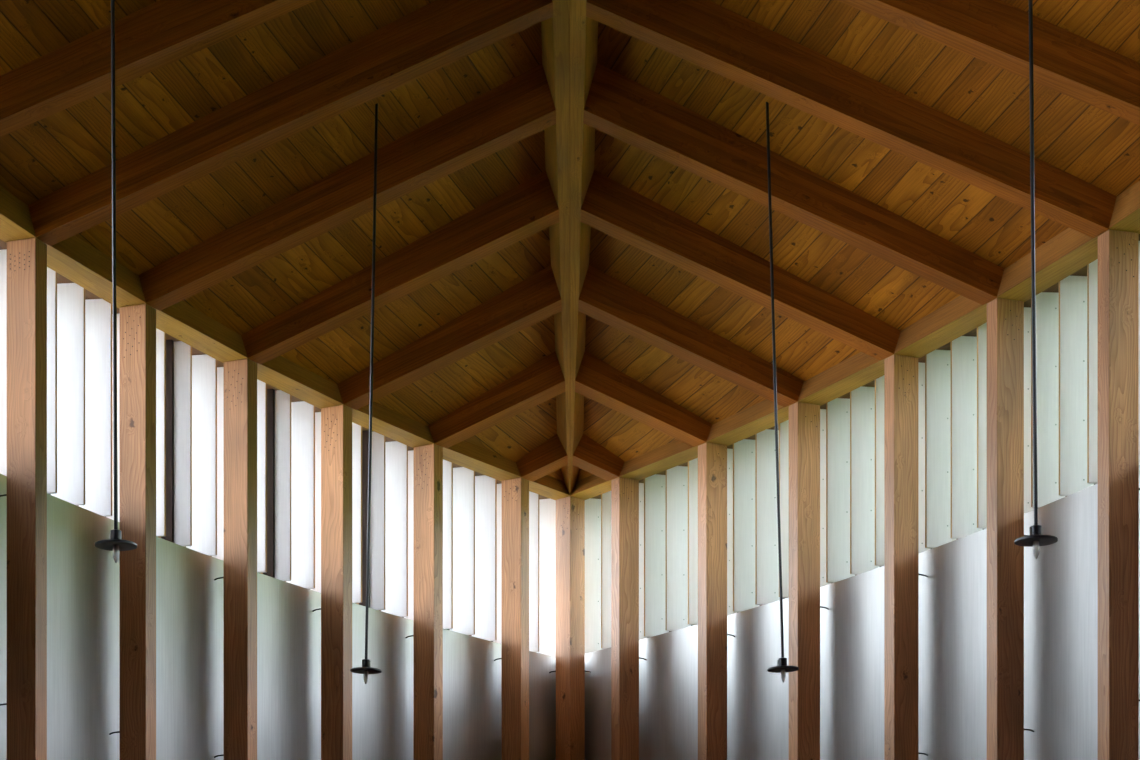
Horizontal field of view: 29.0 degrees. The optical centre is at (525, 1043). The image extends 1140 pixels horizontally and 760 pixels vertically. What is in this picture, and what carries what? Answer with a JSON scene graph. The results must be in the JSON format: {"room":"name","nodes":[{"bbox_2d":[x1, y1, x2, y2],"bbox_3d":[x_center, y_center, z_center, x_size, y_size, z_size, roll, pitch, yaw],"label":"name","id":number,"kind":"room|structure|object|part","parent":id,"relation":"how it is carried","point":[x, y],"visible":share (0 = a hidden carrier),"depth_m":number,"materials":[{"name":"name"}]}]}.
{"room":"chapel interior","nodes":[
{"label":"chapel interior","id":0,"kind":"room"},
{"bbox_2d":[0,474,555,759],"bbox_3d":[-1.776,-0.503,6.730,3.813,4.207,17.333,0,0,1],"label":"wall","id":1,"kind":"structure","parent":0,"point":[83,579],"depth_m":11.80,"materials":[{"name":"white paint"}]},
{"bbox_2d":[0,239,111,516],"bbox_3d":[-2.333,-3.175,10.487,0.292,1.130,0.975,0,0,21],"label":"vertical louvers","id":2,"kind":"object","parent":1,"relation":"in","point":[79,321],"depth_m":10.65,"materials":[{"name":"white glass"}]},
{"bbox_2d":[77,305,216,555],"bbox_3d":[-1.958,-3.175,11.378,0.292,1.130,0.973,0,0,24],"label":"window","id":3,"kind":"structure","parent":1,"relation":"in","point":[186,376],"depth_m":11.53,"materials":[{"name":"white glass"}]},
{"bbox_3d":[-1.877,-3.148,11.529,0.060,1.074,0.027,0,0,10],"label":"opening frame","id":4,"kind":"part","parent":3,"relation":"part of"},
{"bbox_2d":[184,360,314,588],"bbox_3d":[-1.537,-3.175,12.246,0.292,1.130,0.975,0,0,27],"label":"window","id":5,"kind":"structure","parent":1,"relation":"in","point":[285,422],"depth_m":12.39,"materials":[{"name":"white glass"}]},
{"bbox_3d":[-1.448,-3.148,12.393,0.060,1.074,0.027,0,0,13],"label":"opening frame","id":6,"kind":"part","parent":5,"relation":"part of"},
{"bbox_2d":[285,407,407,616],"bbox_3d":[-1.068,-3.175,13.092,0.292,1.130,0.976,0,0,31],"label":"window","id":7,"kind":"structure","parent":1,"relation":"in","point":[388,565],"depth_m":13.23,"materials":[{"name":"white glass"}]},
{"bbox_3d":[-0.971,-3.148,13.235,0.060,1.074,0.027,0,0,17],"label":"opening frame","id":8,"kind":"part","parent":7,"relation":"part of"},
{"bbox_2d":[379,446,496,640],"bbox_3d":[-0.557,-3.175,13.908,0.292,1.130,0.965,0,0,34],"label":"window","id":9,"kind":"structure","parent":1,"relation":"in","point":[469,496],"depth_m":14.05,"materials":[{"name":"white glass"}]},
{"bbox_2d":[469,480,555,656],"bbox_3d":[0.066,-3.175,14.785,0.292,1.130,1.206,0,0,37],"label":"window","id":10,"kind":"structure","parent":1,"relation":"in","point":[542,509],"depth_m":14.85,"materials":[{"name":"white glass"}]},
{"bbox_2d":[0,0,1139,480],"bbox_3d":[0.132,-4.465,6.788,8.260,1.470,18.172,0,0,1],"label":"ceiling","id":11,"kind":"structure","parent":0,"point":[1098,147],"depth_m":10.62,"materials":[{"name":"brown wood"}]},
{"bbox_2d":[95,0,136,562],"bbox_3d":[-1.462,-3.049,7.812,0.149,2.683,0.149,0,0,1],"label":"pendant lamp","id":12,"kind":"object","parent":11,"relation":"hanging from","point":[115,544],"visible":1,"depth_m":7.81,"materials":[{"name":"black metal"}]},
{"bbox_3d":[-1.463,-3.106,7.812,0.014,2.569,0.014,0,0,1],"label":"rod","id":13,"kind":"part","parent":12,"relation":"part of","materials":[{"name":"black metal"}]},
{"bbox_2d":[110,529,121,538],"bbox_3d":[-1.457,-1.801,7.812,0.046,0.048,0.043,0,0,1],"label":"socket","id":14,"kind":"object","parent":12,"relation":"attached to","point":[115,533],"depth_m":7.80,"materials":[{"name":"black metal"}]},
{"bbox_3d":[-1.455,-1.772,7.812,0.149,0.010,0.149,0,0,1],"label":"lamp shade","id":15,"kind":"part","parent":12,"relation":"part of","materials":[{"name":"black metal"}]},
{"bbox_3d":[-1.455,-1.739,7.812,0.025,0.064,0.025,0,0,1],"label":"bulb","id":16,"kind":"part","parent":12,"relation":"part of","materials":[{"name":"clear glass"}]},
{"bbox_2d":[350,103,381,683],"bbox_3d":[-0.733,-3.087,10.438,0.149,2.760,0.149,1,0,1],"label":"pendant lamp","id":17,"kind":"object","parent":11,"relation":"hanging from","point":[366,668],"visible":1,"depth_m":10.43,"materials":[{"name":"black metal"}]},
{"bbox_3d":[-0.758,-1.739,10.438,0.025,0.064,0.025,1,0,1],"label":"bulb","id":18,"kind":"part","parent":17,"relation":"part of","materials":[{"name":"clear glass"}]},
{"bbox_3d":[-0.758,-1.772,10.438,0.149,0.010,0.149,1,0,1],"label":"lamp shade","id":19,"kind":"part","parent":17,"relation":"part of","materials":[{"name":"black metal"}]},
{"bbox_2d":[362,659,370,666],"bbox_3d":[-0.756,-1.801,10.438,0.047,0.049,0.043,0,0,1],"label":"socket","id":20,"kind":"object","parent":17,"relation":"attached to","point":[365,662],"depth_m":10.42,"materials":[{"name":"black metal"}]},
{"bbox_3d":[-0.732,-3.144,10.438,0.014,2.646,0.014,1,0,1],"label":"rod","id":21,"kind":"part","parent":17,"relation":"part of","materials":[{"name":"black metal"}]},
{"bbox_2d":[541,0,597,494],"bbox_3d":[0.128,-4.332,6.549,0.288,1.378,16.131,0,0,1],"label":"ridge beam","id":22,"kind":"structure","parent":11,"relation":"attached to","point":[569,143],"depth_m":11.44,"materials":[{"name":"brown wood"}]},
{"bbox_2d":[766,102,798,682],"bbox_3d":[1.179,-3.082,10.398,0.149,2.752,0.149,-2,0,1],"label":"pendant lamp","id":23,"kind":"object","parent":11,"relation":"hanging from","point":[782,667],"visible":1,"depth_m":10.39,"materials":[{"name":"black metal"}]},
{"bbox_3d":[1.178,-3.139,10.398,0.014,2.638,0.014,-2,0,1],"label":"rod","id":24,"kind":"part","parent":23,"relation":"part of","materials":[{"name":"black metal"}]},
{"bbox_2d":[777,657,786,665],"bbox_3d":[1.213,-1.801,10.397,0.049,0.049,0.043,0,0,1],"label":"socket","id":25,"kind":"object","parent":23,"relation":"attached to","point":[782,661],"depth_m":10.38,"materials":[{"name":"black metal"}]},
{"bbox_3d":[1.216,-1.772,10.397,0.149,0.010,0.149,-2,0,1],"label":"lamp shade","id":26,"kind":"part","parent":23,"relation":"part of","materials":[{"name":"black metal"}]},
{"bbox_3d":[1.217,-1.739,10.397,0.025,0.064,0.025,-2,0,1],"label":"bulb","id":27,"kind":"part","parent":23,"relation":"part of","materials":[{"name":"clear glass"}]},
{"bbox_2d":[1014,0,1057,558],"bbox_3d":[1.784,-3.050,7.745,0.149,2.686,0.149,-1,0,1],"label":"pendant lamp","id":28,"kind":"object","parent":11,"relation":"hanging from","point":[1035,539],"visible":1,"depth_m":7.74,"materials":[{"name":"black metal"}]},
{"bbox_3d":[1.783,-3.107,7.745,0.014,2.572,0.014,-1,0,1],"label":"rod","id":29,"kind":"part","parent":28,"relation":"part of","materials":[{"name":"black metal"}]},
{"bbox_2d":[1028,525,1041,534],"bbox_3d":[1.793,-1.801,7.744,0.049,0.048,0.043,0,0,1],"label":"socket","id":30,"kind":"object","parent":28,"relation":"attached to","point":[1034,529],"depth_m":7.73,"materials":[{"name":"black metal"}]},
{"bbox_3d":[1.796,-1.772,7.744,0.149,0.010,0.149,-1,0,1],"label":"lamp shade","id":31,"kind":"part","parent":28,"relation":"part of","materials":[{"name":"black metal"}]},
{"bbox_3d":[1.797,-1.739,7.744,0.025,0.064,0.025,-1,0,1],"label":"bulb","id":32,"kind":"part","parent":28,"relation":"part of","materials":[{"name":"clear glass"}]},
{"bbox_2d":[585,465,1139,759],"bbox_3d":[2.037,-0.514,6.651,3.813,4.228,17.333,0,0,1],"label":"wall","id":33,"kind":"structure","parent":0,"point":[1061,585],"depth_m":11.73,"materials":[{"name":"white paint"}]},
{"bbox_2d":[585,479,670,653],"bbox_3d":[0.532,-3.186,14.775,0.292,1.109,1.206,0,0,-34],"label":"window","id":34,"kind":"structure","parent":33,"relation":"in","point":[597,508],"depth_m":14.64,"materials":[{"name":"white glass"}]},
{"bbox_2d":[644,444,761,636],"bbox_3d":[1.119,-3.186,13.873,0.292,1.109,0.965,0,0,-31],"label":"window","id":35,"kind":"structure","parent":33,"relation":"in","point":[670,495],"depth_m":14.02,"materials":[{"name":"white glass"}]},
{"bbox_2d":[733,404,855,611],"bbox_3d":[1.595,-3.186,13.037,0.292,1.109,0.976,0,0,-28],"label":"window","id":36,"kind":"structure","parent":33,"relation":"in","point":[755,527],"depth_m":13.19,"materials":[{"name":"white glass"}]},
{"bbox_2d":[826,356,956,582],"bbox_3d":[2.028,-3.186,12.172,0.292,1.109,0.975,0,0,-25],"label":"window","id":37,"kind":"structure","parent":33,"relation":"in","point":[854,419],"depth_m":12.33,"materials":[{"name":"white glass"}]},
{"bbox_2d":[925,299,1065,548],"bbox_3d":[2.413,-3.186,11.287,0.292,1.109,0.973,0,0,-22],"label":"vertical louvers","id":38,"kind":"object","parent":33,"relation":"in","point":[956,371],"depth_m":11.45,"materials":[{"name":"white glass"}]},
{"bbox_2d":[1031,234,1139,507],"bbox_3d":[2.750,-3.186,10.381,0.292,1.109,0.975,0,0,-19],"label":"vertical louvers","id":39,"kind":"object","parent":33,"relation":"in","point":[1066,311],"depth_m":10.55,"materials":[{"name":"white glass"}]},
{"bbox_3d":[0.130,1.660,6.684,7.587,0.120,17.281,0,0,1],"label":"floor","id":40,"kind":"structure","parent":0,"visible":0},
{"bbox_2d":[0,238,46,759],"bbox_3d":[-2.299,-1.020,10.011,0.218,5.240,0.098,0,0,20],"label":"timber post","id":41,"kind":"object","parent":40,"relation":"on","point":[26,495],"visible":1,"depth_m":9.96,"materials":[{"name":"brown wood"}]},
{"bbox_2d":[4,235,145,306],"bbox_3d":[-2.116,-3.724,10.403,0.168,0.165,0.958,0,0,21],"label":"beam","id":42,"kind":"structure","parent":41,"relation":"on","point":[73,258],"depth_m":10.46,"materials":[{"name":"brown wood"}]},
{"bbox_2d":[28,0,552,245],"bbox_3d":[-1.061,-4.280,9.962,2.369,1.279,0.112,0,0,1],"label":"rafter","id":43,"kind":"object","parent":42,"relation":"on","point":[438,34],"visible":1,"depth_m":9.91,"materials":[{"name":"brown wood"}]},
{"bbox_2d":[109,304,155,759],"bbox_3d":[-1.950,-1.020,10.902,0.218,5.240,0.098,0,0,23],"label":"timber post","id":44,"kind":"object","parent":40,"relation":"on","point":[137,731],"visible":0.92,"depth_m":10.84,"materials":[{"name":"brown wood"}]},
{"bbox_2d":[117,301,247,361],"bbox_3d":[-1.746,-3.721,11.282,0.168,0.158,0.955,0,0,24],"label":"beam","id":45,"kind":"structure","parent":44,"relation":"on","point":[181,321],"depth_m":11.35,"materials":[{"name":"brown wood"}]},
{"bbox_2d":[139,64,555,310],"bbox_3d":[-0.876,-4.223,10.852,2.051,1.163,0.112,0,0,1],"label":"rafter","id":46,"kind":"object","parent":45,"relation":"on","point":[521,107],"visible":1,"depth_m":10.80,"materials":[{"name":"brown wood"}]},
{"bbox_2d":[214,359,256,759],"bbox_3d":[-1.555,-1.020,11.771,0.218,5.240,0.098,0,0,26],"label":"timber post","id":47,"kind":"object","parent":40,"relation":"on","point":[240,376],"visible":1,"depth_m":11.71,"materials":[{"name":"brown wood"}]},
{"bbox_2d":[222,356,342,407],"bbox_3d":[-1.330,-3.713,12.139,0.168,0.142,0.957,0,0,27],"label":"beam","id":48,"kind":"structure","parent":47,"relation":"on","point":[281,373],"depth_m":12.21,"materials":[{"name":"brown wood"}]},
{"bbox_2d":[241,171,558,363],"bbox_3d":[-0.666,-4.133,11.719,1.688,0.984,0.112,0,0,1],"label":"rafter","id":49,"kind":"object","parent":48,"relation":"on","point":[530,207],"visible":1,"depth_m":11.67,"materials":[{"name":"brown wood"}]},
{"bbox_2d":[313,405,351,759],"bbox_3d":[-1.112,-1.020,12.618,0.218,5.240,0.098,0,0,29],"label":"timber post","id":50,"kind":"object","parent":40,"relation":"on","point":[336,421],"visible":1,"depth_m":12.56,"materials":[{"name":"brown wood"}]},
{"bbox_2d":[320,402,433,446],"bbox_3d":[-0.867,-3.709,12.974,0.168,0.134,0.958,0,0,31],"label":"beam","id":51,"kind":"structure","parent":50,"relation":"on","point":[387,422],"depth_m":13.05,"materials":[{"name":"brown wood"}]},
{"bbox_2d":[337,265,561,409],"bbox_3d":[-0.433,-4.033,12.567,1.278,0.784,0.112,0,0,1],"label":"rafter","id":52,"kind":"object","parent":51,"relation":"on","point":[536,298],"visible":1,"depth_m":12.51,"materials":[{"name":"brown wood"}]},
{"bbox_2d":[405,444,442,759],"bbox_3d":[-0.624,-1.020,13.441,0.218,5.240,0.098,0,0,32],"label":"timber post","id":53,"kind":"object","parent":40,"relation":"on","point":[428,459],"visible":1,"depth_m":13.38,"materials":[{"name":"brown wood"}]},
{"bbox_2d":[412,441,520,480],"bbox_3d":[-0.362,-3.705,13.781,0.168,0.126,0.953,0,0,34],"label":"beam","id":54,"kind":"structure","parent":53,"relation":"on","point":[467,455],"depth_m":13.85,"materials":[{"name":"brown wood"}]},
{"bbox_2d":[429,351,564,447],"bbox_3d":[-0.174,-3.920,13.390,0.830,0.557,0.112,0,0,1],"label":"rafter","id":55,"kind":"object","parent":54,"relation":"on","point":[543,380],"visible":1,"depth_m":13.34,"materials":[{"name":"brown wood"}]},
{"bbox_2d":[494,478,528,759],"bbox_3d":[-0.095,-1.020,14.234,0.218,5.240,0.098,0,0,34],"label":"timber post","id":56,"kind":"object","parent":40,"relation":"on","point":[515,492],"visible":1,"depth_m":14.17,"materials":[{"name":"brown wood"}]},
{"bbox_2d":[501,475,569,499],"bbox_3d":[0.135,-3.701,14.504,0.168,0.118,0.802,0,0,36],"label":"beam","id":57,"kind":"structure","parent":56,"relation":"on","point":[550,487],"depth_m":14.48,"materials":[{"name":"brown wood"}]},
{"bbox_2d":[516,434,567,481],"bbox_3d":[0.104,-3.780,14.187,0.336,0.279,0.112,0,0,1],"label":"rafter","id":58,"kind":"object","parent":57,"relation":"on","point":[550,456],"visible":1,"depth_m":14.13,"materials":[{"name":"brown wood"}]},
{"bbox_2d":[549,496,590,759],"bbox_3d":[0.298,-1.020,14.745,0.210,5.240,0.196,0,0,44],"label":"timber post","id":59,"kind":"object","parent":40,"relation":"on","point":[570,671],"visible":1,"depth_m":14.66,"materials":[{"name":"brown wood"}]},
{"bbox_2d":[611,477,646,759],"bbox_3d":[0.670,-1.020,14.218,0.218,5.240,0.098,0,0,-32],"label":"timber post","id":60,"kind":"object","parent":40,"relation":"on","point":[625,657],"visible":1,"depth_m":14.16,"materials":[{"name":"brown wood"}]},
{"bbox_2d":[570,475,637,499],"bbox_3d":[0.451,-3.701,14.497,0.168,0.118,0.802,0,0,-33],"label":"beam","id":61,"kind":"structure","parent":60,"relation":"on","point":[591,486],"depth_m":14.48,"materials":[{"name":"brown wood"}]},
{"bbox_2d":[573,434,624,480],"bbox_3d":[0.469,-3.780,14.179,0.336,0.279,0.112,0,0,1],"label":"rafter","id":62,"kind":"object","parent":61,"relation":"on","point":[590,456],"visible":1,"depth_m":14.12,"materials":[{"name":"brown wood"}]},
{"bbox_2d":[698,442,734,759],"bbox_3d":[1.165,-1.020,13.403,0.218,5.240,0.098,0,0,-30],"label":"timber post","id":63,"kind":"object","parent":40,"relation":"on","point":[712,458],"visible":1,"depth_m":13.35,"materials":[{"name":"brown wood"}]},
{"bbox_2d":[620,440,728,479],"bbox_3d":[0.918,-3.705,13.755,0.168,0.126,0.953,0,0,-31],"label":"beam","id":64,"kind":"structure","parent":63,"relation":"on","point":[675,453],"depth_m":13.82,"materials":[{"name":"brown wood"}]},
{"bbox_2d":[575,351,711,446],"bbox_3d":[0.714,-3.920,13.372,0.830,0.557,0.112,0,0,1],"label":"rafter","id":65,"kind":"object","parent":64,"relation":"on","point":[596,380],"visible":1,"depth_m":13.32,"materials":[{"name":"brown wood"}]},
{"bbox_2d":[789,402,828,759],"bbox_3d":[1.619,-1.020,12.561,0.218,5.240,0.098,0,0,-27],"label":"timber post","id":66,"kind":"object","parent":40,"relation":"on","point":[804,418],"visible":1,"depth_m":12.50,"materials":[{"name":"brown wood"}]},
{"bbox_2d":[706,399,820,444],"bbox_3d":[1.389,-3.709,12.927,0.168,0.134,0.958,0,0,-28],"label":"beam","id":67,"kind":"structure","parent":66,"relation":"on","point":[759,417],"depth_m":13.00,"materials":[{"name":"brown wood"}]},
{"bbox_2d":[578,265,803,406],"bbox_3d":[0.938,-4.033,12.538,1.278,0.784,0.112,0,0,1],"label":"rafter","id":68,"kind":"object","parent":67,"relation":"on","point":[604,298],"visible":1,"depth_m":12.49,"materials":[{"name":"brown wood"}]},
{"bbox_2d":[884,354,927,759],"bbox_3d":[2.026,-1.020,11.696,0.218,5.240,0.098,0,0,-24],"label":"timber post","id":69,"kind":"object","parent":40,"relation":"on","point":[901,573],"visible":1,"depth_m":11.64,"materials":[{"name":"brown wood"}]},
{"bbox_2d":[798,352,919,404],"bbox_3d":[1.817,-3.713,12.074,0.168,0.142,0.957,0,0,-25],"label":"beam","id":70,"kind":"structure","parent":69,"relation":"on","point":[860,369],"depth_m":12.15,"materials":[{"name":"brown wood"}]},
{"bbox_2d":[581,170,899,360],"bbox_3d":[1.136,-4.133,11.682,1.688,0.984,0.112,0,0,1],"label":"rafter","id":71,"kind":"object","parent":70,"relation":"on","point":[609,207],"visible":1,"depth_m":11.63,"materials":[{"name":"brown wood"}]},
{"bbox_2d":[987,298,1033,759],"bbox_3d":[2.385,-1.020,10.812,0.218,5.240,0.098,0,0,-20],"label":"timber post","id":72,"kind":"object","parent":40,"relation":"on","point":[1005,317],"visible":0.9,"depth_m":10.76,"materials":[{"name":"brown wood"}]},
{"bbox_2d":[894,295,1025,357],"bbox_3d":[2.197,-3.721,11.200,0.168,0.158,0.955,0,0,-22],"label":"beam","id":73,"kind":"structure","parent":72,"relation":"on","point":[961,315],"depth_m":11.27,"materials":[{"name":"brown wood"}]},
{"bbox_2d":[583,63,1003,304],"bbox_3d":[1.309,-4.223,10.806,2.051,1.163,0.112,0,0,1],"label":"rafter","id":74,"kind":"object","parent":73,"relation":"on","point":[617,106],"visible":1,"depth_m":10.76,"materials":[{"name":"brown wood"}]},
{"bbox_2d":[1098,230,1139,759],"bbox_3d":[2.697,-1.020,9.907,0.218,5.240,0.098,0,0,-17],"label":"timber post","id":75,"kind":"object","parent":40,"relation":"on","point":[1118,251],"visible":1,"depth_m":9.86,"materials":[{"name":"brown wood"}]},
{"bbox_2d":[997,228,1139,300],"bbox_3d":[2.529,-3.724,10.306,0.168,0.165,0.958,0,0,-19],"label":"beam","id":76,"kind":"structure","parent":75,"relation":"on","point":[1066,253],"depth_m":10.36,"materials":[{"name":"brown wood"}]},
{"bbox_2d":[586,0,1116,237],"bbox_3d":[1.457,-4.280,9.910,2.369,1.279,0.112,0,0,1],"label":"rafter","id":77,"kind":"object","parent":76,"relation":"on","point":[706,34],"visible":1,"depth_m":9.86,"materials":[{"name":"brown wood"}]},
{"bbox_3d":[-2.569,-1.020,9.096,0.172,5.240,0.132,0,0,1],"label":"timber post","id":78,"kind":"object","parent":40,"relation":"on","visible":0},
{"bbox_2d":[0,186,35,240],"bbox_3d":[-2.438,-3.726,9.504,0.168,0.168,0.957,0,0,18],"label":"beam","id":79,"kind":"structure","parent":78,"relation":"on","point":[16,223],"depth_m":9.82,"materials":[{"name":"brown wood"}]},
{"bbox_2d":[0,0,315,136],"bbox_3d":[-1.221,-4.311,9.057,2.643,1.341,0.112,0,0,1],"label":"rafter","id":80,"kind":"object","parent":79,"relation":"on","point":[157,35],"visible":1,"depth_m":9.02,"materials":[{"name":"brown wood"}]},
{"bbox_3d":[2.927,-1.020,8.981,0.172,5.240,0.132,0,0,1],"label":"timber post","id":81,"kind":"object","parent":40,"relation":"on","visible":0},
{"bbox_2d":[1109,181,1139,232],"bbox_3d":[2.814,-3.726,9.395,0.168,0.168,0.957,0,0,-16],"label":"beam","id":82,"kind":"structure","parent":81,"relation":"on","point":[1126,212],"depth_m":9.74,"materials":[{"name":"brown wood"}]},
{"bbox_2d":[837,0,1139,124],"bbox_3d":[1.579,-4.311,8.999,2.643,1.341,0.112,0,0,1],"label":"rafter","id":83,"kind":"object","parent":82,"relation":"on","point":[994,32],"visible":1,"depth_m":8.94,"materials":[{"name":"brown wood"}]}
]}

